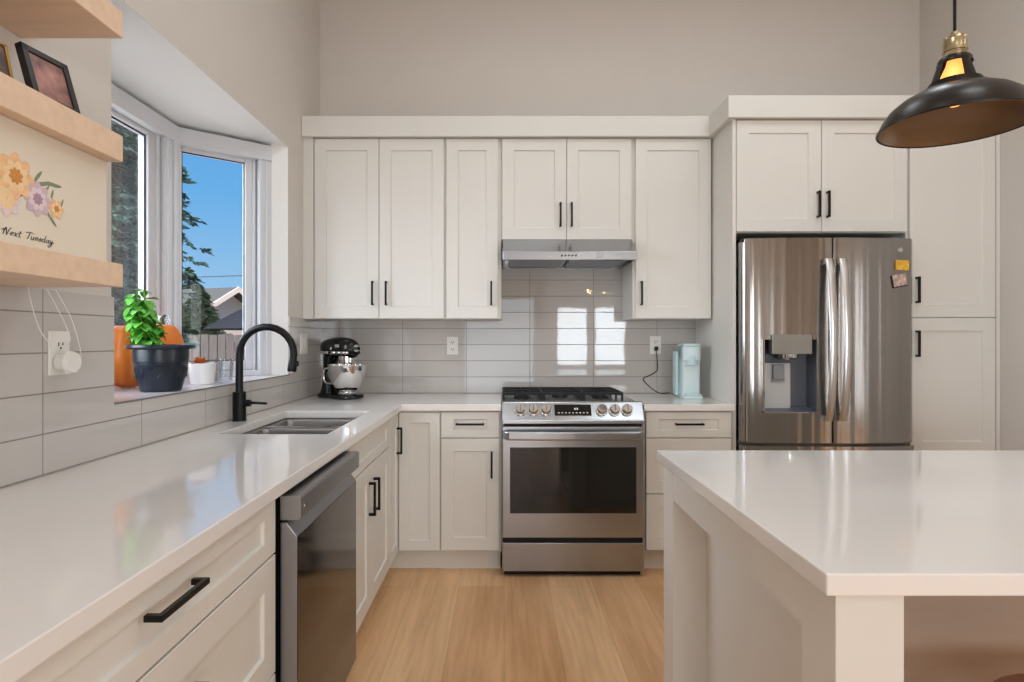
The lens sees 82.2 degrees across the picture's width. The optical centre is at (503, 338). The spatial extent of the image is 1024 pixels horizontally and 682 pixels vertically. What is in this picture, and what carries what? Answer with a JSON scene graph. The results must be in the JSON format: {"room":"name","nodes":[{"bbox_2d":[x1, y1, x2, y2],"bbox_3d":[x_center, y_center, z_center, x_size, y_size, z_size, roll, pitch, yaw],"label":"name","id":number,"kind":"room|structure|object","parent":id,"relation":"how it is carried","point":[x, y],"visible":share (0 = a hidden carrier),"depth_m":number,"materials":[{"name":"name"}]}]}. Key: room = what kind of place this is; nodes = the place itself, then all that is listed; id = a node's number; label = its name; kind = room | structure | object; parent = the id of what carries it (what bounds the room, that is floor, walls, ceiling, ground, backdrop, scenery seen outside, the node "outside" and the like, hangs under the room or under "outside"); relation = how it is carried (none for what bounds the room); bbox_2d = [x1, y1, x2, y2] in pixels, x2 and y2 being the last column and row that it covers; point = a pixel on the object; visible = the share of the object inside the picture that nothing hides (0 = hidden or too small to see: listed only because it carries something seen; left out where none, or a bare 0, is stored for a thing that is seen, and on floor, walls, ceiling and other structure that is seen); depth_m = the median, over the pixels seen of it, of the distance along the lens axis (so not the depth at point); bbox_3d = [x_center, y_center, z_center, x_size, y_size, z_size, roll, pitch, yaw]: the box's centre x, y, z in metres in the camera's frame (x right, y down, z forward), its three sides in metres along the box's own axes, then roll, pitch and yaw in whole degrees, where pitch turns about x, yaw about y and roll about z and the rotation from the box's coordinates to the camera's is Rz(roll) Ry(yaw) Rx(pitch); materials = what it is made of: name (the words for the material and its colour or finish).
{"room":"kitchen","nodes":[
{"label":"kitchen","id":0,"kind":"room"},
{"bbox_2d":[0,0,319,433],"bbox_3d":[-1.260,-0.535,-0.350,0.140,3.600,8.300,0,0,0],"label":"wall","id":1,"kind":"structure","parent":0,"point":[264,54],"depth_m":2.71,"materials":[{"name":"paint"}]},
{"bbox_2d":[0,72,122,161],"bbox_3d":[-1.065,-0.468,0.875,0.250,0.064,1.149,0,0,0],"label":"floating shelf","id":2,"kind":"object","parent":1,"relation":"attached to","point":[19,102],"visible":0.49,"depth_m":1.24,"materials":[{"name":"brown wood"}]},
{"bbox_2d":[0,42,13,78],"bbox_3d":[-0.980,-0.539,1.101,0.028,0.080,0.110,0,0,4],"label":"picture frame","id":3,"kind":"object","parent":2,"relation":"on","point":[5,65],"visible":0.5,"depth_m":1.15,"materials":[{"name":"gold metal"}]},
{"bbox_2d":[0,45,8,75],"bbox_3d":[-0.981,-0.539,1.101,0.006,0.070,0.100,-12,-1,4],"label":"picture","id":4,"kind":"object","parent":3,"relation":"attached to","point":[4,55],"depth_m":1.15},
{"bbox_2d":[14,41,80,113],"bbox_3d":[-0.986,-0.558,1.273,0.051,0.123,0.112,0,0,8],"label":"picture frame","id":5,"kind":"object","parent":2,"relation":"on","point":[41,72],"visible":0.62,"depth_m":1.27,"materials":[{"name":"black wood"}]},
{"bbox_2d":[29,52,72,107],"bbox_3d":[-0.986,-0.558,1.273,0.008,0.098,0.086,-17,-2,8],"label":"picture","id":6,"kind":"object","parent":5,"relation":"attached to","point":[48,76],"depth_m":1.27},
{"bbox_2d":[0,0,122,37],"bbox_3d":[-1.065,-0.773,0.875,0.250,0.064,1.149,0,0,0],"label":"floating shelf","id":7,"kind":"object","parent":1,"relation":"attached to","point":[24,18],"visible":1,"depth_m":1.37,"materials":[{"name":"brown wood"}]},
{"bbox_2d":[0,241,122,286],"bbox_3d":[-1.065,-0.156,0.875,0.250,0.056,1.149,0,0,0],"label":"floating shelf","id":8,"kind":"object","parent":1,"relation":"attached to","point":[20,265],"visible":1,"depth_m":1.26,"materials":[{"name":"brown wood"}]},
{"bbox_2d":[0,114,106,260],"bbox_3d":[-0.983,-0.310,1.041,0.021,0.252,0.800,0,0,0],"label":"sign","id":9,"kind":"object","parent":8,"relation":"on","point":[53,192],"visible":0.99,"depth_m":1.26,"materials":[{"name":"beige paper"}]},
{"bbox_2d":[111,83,179,327],"bbox_3d":[-1.650,-0.425,2.505,0.112,1.241,0.770,0,0,0],"label":"window","id":10,"kind":"structure","parent":1,"relation":"in","point":[158,137],"depth_m":2.76,"materials":[{"name":"plastic"}]},
{"bbox_2d":[0,285,320,488],"bbox_3d":[-1.185,0.119,1.996,0.009,0.492,3.591,0,0,0],"label":"tiled wall","id":11,"kind":"structure","parent":1,"relation":"attached to","point":[52,424],"depth_m":1.64,"materials":[{"name":"white tile"}]},
{"bbox_2d":[28,287,81,373],"bbox_3d":[-1.151,-0.017,1.502,0.044,0.219,0.216,0,0,0],"label":"plug adapter","id":12,"kind":"object","parent":11,"relation":"attached to","point":[70,362],"visible":1,"depth_m":1.53,"materials":[{"name":"white plastic"}]},
{"bbox_2d":[47,331,69,375],"bbox_3d":[-1.177,0.037,1.553,0.008,0.116,0.072,0,0,0],"label":"wall outlet","id":13,"kind":"object","parent":11,"relation":"attached to","point":[58,338],"visible":0.73,"depth_m":1.54,"materials":[{"name":"white plastic"}]},
{"bbox_2d":[55,339,64,349],"bbox_3d":[-1.174,0.015,1.553,0.003,0.030,0.034,0,0,0],"label":"socket","id":14,"kind":"object","parent":13,"relation":"attached to","point":[58,342],"depth_m":1.55,"materials":[{"name":"white plastic"}]},
{"bbox_2d":[114,374,289,404],"bbox_3d":[-1.183,0.197,2.506,0.008,0.005,1.455,0,0,0],"label":"trim","id":15,"kind":"structure","parent":11,"relation":"attached to","point":[287,374],"depth_m":2.17,"materials":[{"name":"tile"}]},
{"bbox_2d":[300,334,306,353],"bbox_3d":[-1.176,0.029,3.452,0.009,0.120,0.116,0,0,0],"label":"light switch","id":16,"kind":"object","parent":11,"relation":"attached to","point":[303,337],"visible":1,"depth_m":3.43,"materials":[{"name":"white plastic"}]},
{"bbox_2d":[177,144,178,329],"bbox_3d":[-1.673,-0.425,2.918,0.106,1.241,0.126,0,0,-31],"label":"trim","id":17,"kind":"structure","parent":1,"relation":"attached to","point":[177,144],"depth_m":2.89,"materials":[{"name":"plastic"}]},
{"bbox_2d":[111,0,286,146],"bbox_3d":[-1.466,-1.058,2.510,0.549,0.001,1.620,0,0,0],"label":"ceiling","id":18,"kind":"structure","parent":1,"relation":"attached to","point":[145,65],"depth_m":2.46,"materials":[{"name":"white paint"}]},
{"bbox_2d":[114,374,286,402],"bbox_3d":[-1.464,0.204,2.506,0.553,0.019,1.453,0,0,0],"label":"windowsill","id":19,"kind":"structure","parent":1,"relation":"attached to","point":[121,394],"depth_m":2.31,"materials":[{"name":"white stone"}]},
{"bbox_2d":[114,321,137,387],"bbox_3d":[-1.503,0.045,2.345,0.196,0.294,0.192,0,0,34],"label":"pumpkin","id":20,"kind":"object","parent":19,"relation":"on","point":[124,377],"visible":0.34,"depth_m":2.27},
{"bbox_2d":[121,288,195,391],"bbox_3d":[-1.292,0.003,2.208,0.235,0.384,0.241,0,0,-37],"label":"basil","id":21,"kind":"object","parent":19,"relation":"on","point":[157,366],"visible":1,"depth_m":2.15,"materials":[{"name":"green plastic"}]},
{"bbox_2d":[125,344,195,391],"bbox_3d":[-1.288,0.107,2.205,0.231,0.174,0.231,0,0,0],"label":"pot","id":22,"kind":"object","parent":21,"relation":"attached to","point":[156,367],"depth_m":2.13,"materials":[{"name":"blue plastic"}]},
{"bbox_2d":[158,314,183,343],"bbox_3d":[-1.508,0.040,2.585,0.182,0.304,0.186,0,0,-26],"label":"pumpkin","id":23,"kind":"object","parent":19,"relation":"on","point":[174,336],"visible":0.3,"depth_m":2.56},
{"bbox_2d":[188,356,216,384],"bbox_3d":[-1.300,0.134,2.530,0.111,0.121,0.110,0,0,0],"label":"potted succulent","id":24,"kind":"object","parent":19,"relation":"on","point":[201,372],"visible":1,"depth_m":2.49,"materials":[{"name":"white ceramic"}]},
{"bbox_2d":[179,127,271,377],"bbox_3d":[-1.461,-0.425,3.069,0.452,1.241,0.112,0,0,-40],"label":"window","id":25,"kind":"structure","parent":1,"relation":"in","point":[256,158],"depth_m":3.13,"materials":[{"name":"plastic"}]},
{"bbox_2d":[269,144,287,374],"bbox_3d":[-1.278,-0.431,3.220,0.165,1.253,0.069,0,0,14],"label":"trim","id":26,"kind":"structure","parent":1,"relation":"attached to","point":[279,163],"depth_m":3.21,"materials":[{"name":"white paint"}]},
{"bbox_2d":[345,544,663,681],"bbox_3d":[1.975,1.315,-0.350,6.650,0.100,8.500,0,0,0],"label":"floor","id":27,"kind":"structure","parent":0,"point":[421,624],"depth_m":2.56,"materials":[{"name":"brown wood"}]},
{"bbox_2d":[16,500,274,681],"bbox_3d":[-0.860,0.826,0.965,0.639,0.879,1.010,0,0,0],"label":"base cabinet","id":28,"kind":"object","parent":27,"relation":"on","point":[211,618],"visible":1,"depth_m":1.10,"materials":[{"name":"paint"}]},
{"bbox_2d":[273,451,358,681],"bbox_3d":[-0.836,0.831,1.784,0.648,0.868,0.598,0,0,0],"label":"dishwasher","id":29,"kind":"object","parent":27,"relation":"on","point":[315,552],"visible":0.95,"depth_m":1.66,"materials":[{"name":"grey metal"}]},
{"bbox_2d":[266,418,389,632],"bbox_3d":[-0.860,0.826,2.512,0.639,0.879,0.838,0,0,0],"label":"base cabinet","id":30,"kind":"object","parent":27,"relation":"on","point":[372,476],"visible":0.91,"depth_m":2.51,"materials":[{"name":"paint"}]},
{"bbox_2d":[388,411,441,567],"bbox_3d":[-0.766,0.826,3.365,0.846,0.879,0.867,0,0,0],"label":"base cabinet","id":31,"kind":"object","parent":27,"relation":"on","point":[415,436],"visible":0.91,"depth_m":3.16,"materials":[{"name":"paint"}]},
{"bbox_2d":[0,393,501,681],"bbox_3d":[-0.597,0.368,2.115,1.167,0.034,3.350,0,0,0],"label":"countertop","id":32,"kind":"structure","parent":31,"relation":"on","point":[79,543],"depth_m":1.24,"materials":[{"name":"white stone"}]},
{"bbox_2d":[232,323,298,421],"bbox_3d":[-1.023,0.142,2.520,0.284,0.418,0.058,0,0,0],"label":"faucet","id":33,"kind":"object","parent":32,"relation":"on","point":[239,402],"visible":1,"depth_m":2.51,"materials":[{"name":"black metal"}]},
{"bbox_2d":[245,418,355,433],"bbox_3d":[-0.859,0.478,2.514,0.401,0.184,0.692,0,0,0],"label":"sink","id":34,"kind":"object","parent":32,"relation":"in","point":[291,425],"visible":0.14,"depth_m":2.59,"materials":[{"name":"metal"}]},
{"bbox_2d":[317,337,366,399],"bbox_3d":[-0.971,0.170,3.497,0.340,0.362,0.225,0,0,38],"label":"stand mixer","id":35,"kind":"object","parent":32,"relation":"on","point":[340,381],"visible":1,"depth_m":3.41,"materials":[{"name":"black metal"}]},
{"bbox_2d":[323,364,366,394],"bbox_3d":[-0.949,0.237,3.462,0.270,0.174,0.225,0,0,0],"label":"bowl","id":36,"kind":"object","parent":35,"relation":"on","point":[338,379],"depth_m":3.40,"materials":[{"name":"silver metal"}]},
{"bbox_2d":[441,410,501,567],"bbox_3d":[-0.178,0.826,3.466,0.328,0.879,0.665,0,0,0],"label":"base cabinet","id":37,"kind":"object","parent":27,"relation":"on","point":[470,440],"depth_m":3.17,"materials":[{"name":"paint"}]},
{"bbox_2d":[502,387,644,573],"bbox_3d":[0.367,0.786,3.421,0.754,0.958,0.738,0,0,0],"label":"stove","id":38,"kind":"object","parent":27,"relation":"on","point":[573,457],"visible":1,"depth_m":3.11,"materials":[{"name":"silver metal"}]},
{"bbox_2d":[502,394,634,400],"bbox_3d":[0.367,0.359,3.473,0.753,0.022,0.635,0,0,0],"label":"cooktop","id":39,"kind":"object","parent":38,"relation":"in","point":[507,397],"depth_m":3.43,"materials":[{"name":"black metal"}]},
{"bbox_2d":[642,410,731,567],"bbox_3d":[0.994,0.826,3.466,0.486,0.879,0.665,0,0,0],"label":"base cabinet","id":40,"kind":"object","parent":27,"relation":"on","point":[663,430],"visible":0.41,"depth_m":3.16,"materials":[{"name":"paint"}]},
{"bbox_2d":[623,393,734,410],"bbox_3d":[0.994,0.368,3.468,0.486,0.034,0.646,0,0,0],"label":"countertop","id":41,"kind":"structure","parent":40,"relation":"on","point":[650,401],"depth_m":3.19,"materials":[{"name":"white stone"}]},
{"bbox_2d":[643,346,668,393],"bbox_3d":[0.978,0.197,3.739,0.170,0.297,0.083,0,0,32],"label":"cord","id":42,"kind":"object","parent":41,"relation":"on","point":[655,347],"visible":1,"depth_m":3.76,"materials":[{"name":"plastic"}]},
{"bbox_2d":[673,344,702,398],"bbox_3d":[1.108,0.189,3.538,0.139,0.322,0.195,0,0,3],"label":"coffee maker","id":43,"kind":"object","parent":41,"relation":"on","point":[686,360],"visible":1,"depth_m":3.48,"materials":[{"name":"blue plastic"}]},
{"bbox_2d":[685,394,701,395],"bbox_3d":[1.115,0.329,3.462,0.095,0.012,0.033,0,0,3],"label":"drip tray","id":44,"kind":"object","parent":43,"relation":"on","point":[685,394],"depth_m":3.45,"materials":[{"name":"white plastic"}]},
{"bbox_2d":[696,119,735,449],"bbox_3d":[1.247,0.037,3.490,0.020,2.455,0.619,0,0,0],"label":"panel","id":45,"kind":"object","parent":27,"relation":"on","point":[716,335],"visible":0.43,"depth_m":3.32,"materials":[{"name":"paint"}]},
{"bbox_2d":[736,238,913,449],"bbox_3d":[1.723,0.355,3.396,0.918,1.780,0.789,0,0,0],"label":"refrigerator","id":46,"kind":"object","parent":27,"relation":"on","point":[824,333],"visible":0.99,"depth_m":3.09,"materials":[{"name":"grey metal"}]},
{"bbox_2d":[891,273,907,287],"bbox_3d":[2.082,-0.307,3.092,0.095,0.082,0.006,0,0,-6],"label":"photo magnet","id":47,"kind":"object","parent":46,"relation":"attached to","point":[899,280],"visible":1,"depth_m":3.09},
{"bbox_2d":[895,260,908,269],"bbox_3d":[2.098,-0.389,3.093,0.076,0.052,0.004,2,0,-7],"label":"magnet","id":48,"kind":"object","parent":46,"relation":"attached to","point":[899,264],"visible":1,"depth_m":3.09},
{"bbox_2d":[657,450,1023,681],"bbox_3d":[1.382,0.808,1.365,1.800,0.914,0.975,0,0,0],"label":"kitchen island","id":49,"kind":"object","parent":27,"relation":"on","point":[780,565],"visible":1,"depth_m":1.19,"materials":[{"name":"white stone"}]},
{"bbox_2d":[657,450,1023,595],"bbox_3d":[1.382,0.368,1.365,1.800,0.034,0.975,0,0,0],"label":"island countertop","id":50,"kind":"structure","parent":49,"relation":"on","point":[849,522],"depth_m":1.19,"materials":[{"name":"white stone"}]},
{"bbox_2d":[889,134,999,449],"bbox_3d":[2.439,0.037,3.474,0.499,2.455,0.649,0,0,0],"label":"pantry cabinet","id":51,"kind":"object","parent":27,"relation":"on","point":[951,188],"depth_m":3.19,"materials":[{"name":"paint"}]},
{"bbox_2d":[993,673,1023,681],"bbox_3d":[0.965,0.935,0.895,0.360,0.664,0.360,0,0,0],"label":"bar stool","id":52,"kind":"object","parent":27,"relation":"on","point":[1019,677],"visible":1,"depth_m":1.04,"materials":[{"name":"brown wood"}]},
{"bbox_2d":[320,0,919,115],"bbox_3d":[1.975,-0.535,3.860,6.650,3.600,0.120,0,0,0],"label":"wall","id":53,"kind":"structure","parent":0,"point":[378,57],"depth_m":3.80,"materials":[{"name":"paint"}]},
{"bbox_2d":[303,138,446,319],"bbox_3d":[-0.771,-0.655,3.621,0.836,1.070,0.356,0,0,0],"label":"upper cabinet","id":54,"kind":"object","parent":53,"relation":"attached to","point":[379,204],"depth_m":3.48,"materials":[{"name":"paint"}]},
{"bbox_2d":[445,139,501,319],"bbox_3d":[-0.184,-0.655,3.621,0.337,1.070,0.356,0,0,0],"label":"upper cabinet","id":55,"kind":"object","parent":53,"relation":"attached to","point":[473,243],"visible":0.99,"depth_m":3.48,"materials":[{"name":"paint"}]},
{"bbox_2d":[321,248,695,392],"bbox_3d":[0.024,-0.115,3.796,2.427,0.960,0.009,0,0,0],"label":"tiled wall","id":56,"kind":"structure","parent":53,"relation":"attached to","point":[557,327],"depth_m":3.79,"materials":[{"name":"white tile"}]},
{"bbox_2d":[447,337,457,354],"bbox_3d":[-0.332,0.043,3.787,0.072,0.116,0.008,0,0,0],"label":"wall outlet","id":57,"kind":"object","parent":56,"relation":"attached to","point":[452,342],"visible":1,"depth_m":3.79,"materials":[{"name":"white plastic"}]},
{"bbox_2d":[650,336,660,353],"bbox_3d":[0.978,0.039,3.787,0.072,0.116,0.008,0,0,0],"label":"wall outlet","id":58,"kind":"object","parent":56,"relation":"attached to","point":[654,340],"visible":1,"depth_m":3.79,"materials":[{"name":"white plastic"}]},
{"bbox_2d":[501,139,631,247],"bbox_3d":[0.374,-0.888,3.621,0.779,0.603,0.356,0,0,0],"label":"upper cabinet","id":59,"kind":"object","parent":53,"relation":"attached to","point":[551,188],"visible":0.99,"depth_m":3.48,"materials":[{"name":"paint"}]},
{"bbox_2d":[503,239,636,268],"bbox_3d":[0.375,-0.521,3.560,0.764,0.143,0.460,0,0,0],"label":"range hood","id":60,"kind":"object","parent":53,"relation":"attached to","point":[517,253],"visible":1,"depth_m":3.40,"materials":[{"name":"silver metal"}]},
{"bbox_2d":[622,139,710,319],"bbox_3d":[1.000,-0.655,3.621,0.469,1.070,0.356,0,0,0],"label":"upper cabinet","id":61,"kind":"object","parent":53,"relation":"attached to","point":[669,278],"visible":0.99,"depth_m":3.48,"materials":[{"name":"paint"}]},
{"bbox_2d":[736,120,906,240],"bbox_3d":[1.724,-0.883,3.474,0.932,0.613,0.649,0,0,0],"label":"upper cabinet","id":62,"kind":"object","parent":53,"relation":"attached to","point":[795,178],"visible":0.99,"depth_m":3.19,"materials":[{"name":"paint"}]},
{"bbox_2d":[302,95,913,138],"bbox_3d":[0.750,-1.250,3.475,3.878,0.120,0.647,0,0,0],"label":"crown molding","id":63,"kind":"structure","parent":62,"relation":"on","point":[738,107],"depth_m":3.44,"materials":[{"name":"paint"}]},
{"bbox_2d":[920,0,1023,449],"bbox_3d":[3.970,-0.535,2.850,2.560,3.600,1.900,0,0,0],"label":"wall","id":64,"kind":"structure","parent":0,"point":[994,29],"depth_m":3.14,"materials":[{"name":"paint"}]},
{"bbox_3d":[1.975,-2.385,-0.350,6.650,0.100,8.500,0,0,0],"label":"ceiling","id":65,"kind":"structure","parent":0,"visible":0},
{"bbox_2d":[875,0,1023,148],"bbox_3d":[1.075,-1.420,1.400,0.320,1.828,0.320,0,0,0],"label":"pendant lamp","id":66,"kind":"object","parent":65,"relation":"hanging from","point":[960,104],"visible":1,"depth_m":1.40,"materials":[{"name":"black metal"}]},
{"bbox_2d":[941,31,967,56],"bbox_3d":[1.075,-0.701,1.400,0.051,0.061,0.051,0,0,0],"label":"socket","id":67,"kind":"object","parent":66,"relation":"attached to","point":[956,44],"depth_m":1.38,"materials":[{"name":"gold metal"}]},
{"label":"outside","id":68,"kind":"structure","parent":0,"visible":0},
{"bbox_2d":[201,275,242,276],"bbox_3d":[-32.500,-5.035,45.000,55.002,0.661,0.070,0,0,0],"label":"power line","id":69,"kind":"object","parent":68,"point":[232,275],"visible":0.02,"depth_m":44.98,"materials":[{"name":"black metal"}]},
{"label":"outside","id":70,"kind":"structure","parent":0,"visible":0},
{"bbox_3d":[-30.680,1.765,35.000,58.640,0.300,90.000,0,0,0],"label":"ground","id":71,"kind":"structure","parent":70,"visible":0},
{"bbox_2d":[111,120,213,348],"bbox_3d":[-6.683,-3.081,9.005,4.144,9.664,4.103,0,0,-15],"label":"conifer tree","id":72,"kind":"object","parent":71,"relation":"on","point":[124,175],"visible":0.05,"depth_m":8.74,"materials":[{"name":"green plant"}]},
{"bbox_2d":[121,287,242,358],"bbox_3d":[-20.353,-0.530,32.476,14.520,4.290,6.798,0,0,20],"label":"house","id":73,"kind":"structure","parent":71,"relation":"on","point":[229,300],"depth_m":30.14,"materials":[{"name":"paint"}]},
{"bbox_2d":[182,267,204,288],"bbox_3d":[-21.633,-1.640,39.719,6.888,6.583,6.716,0,0,0],"label":"conifer tree","id":74,"kind":"object","parent":71,"relation":"on","point":[193,277],"visible":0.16,"depth_m":39.93,"materials":[{"name":"green plant"}]},
{"bbox_2d":[182,283,234,359],"bbox_3d":[-12.767,-0.255,24.551,3.588,4.186,3.874,0,0,-28],"label":"conifer tree","id":75,"kind":"object","parent":71,"relation":"on","point":[193,324],"visible":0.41,"depth_m":24.27,"materials":[{"name":"green plant"}]},
{"bbox_2d":[184,335,241,360],"bbox_3d":[-5.500,0.750,12.419,8.200,1.690,0.062,0,0,0],"label":"fence","id":76,"kind":"object","parent":71,"relation":"on","point":[208,348],"visible":0.05,"depth_m":12.39,"materials":[{"name":"grey wood"}]},
{"bbox_2d":[203,309,242,329],"bbox_3d":[-2.950,0.388,9.000,2.882,2.455,2.882,0,0,-22],"label":"roof","id":77,"kind":"object","parent":71,"relation":"on","point":[234,321],"visible":0.02,"depth_m":7.95,"materials":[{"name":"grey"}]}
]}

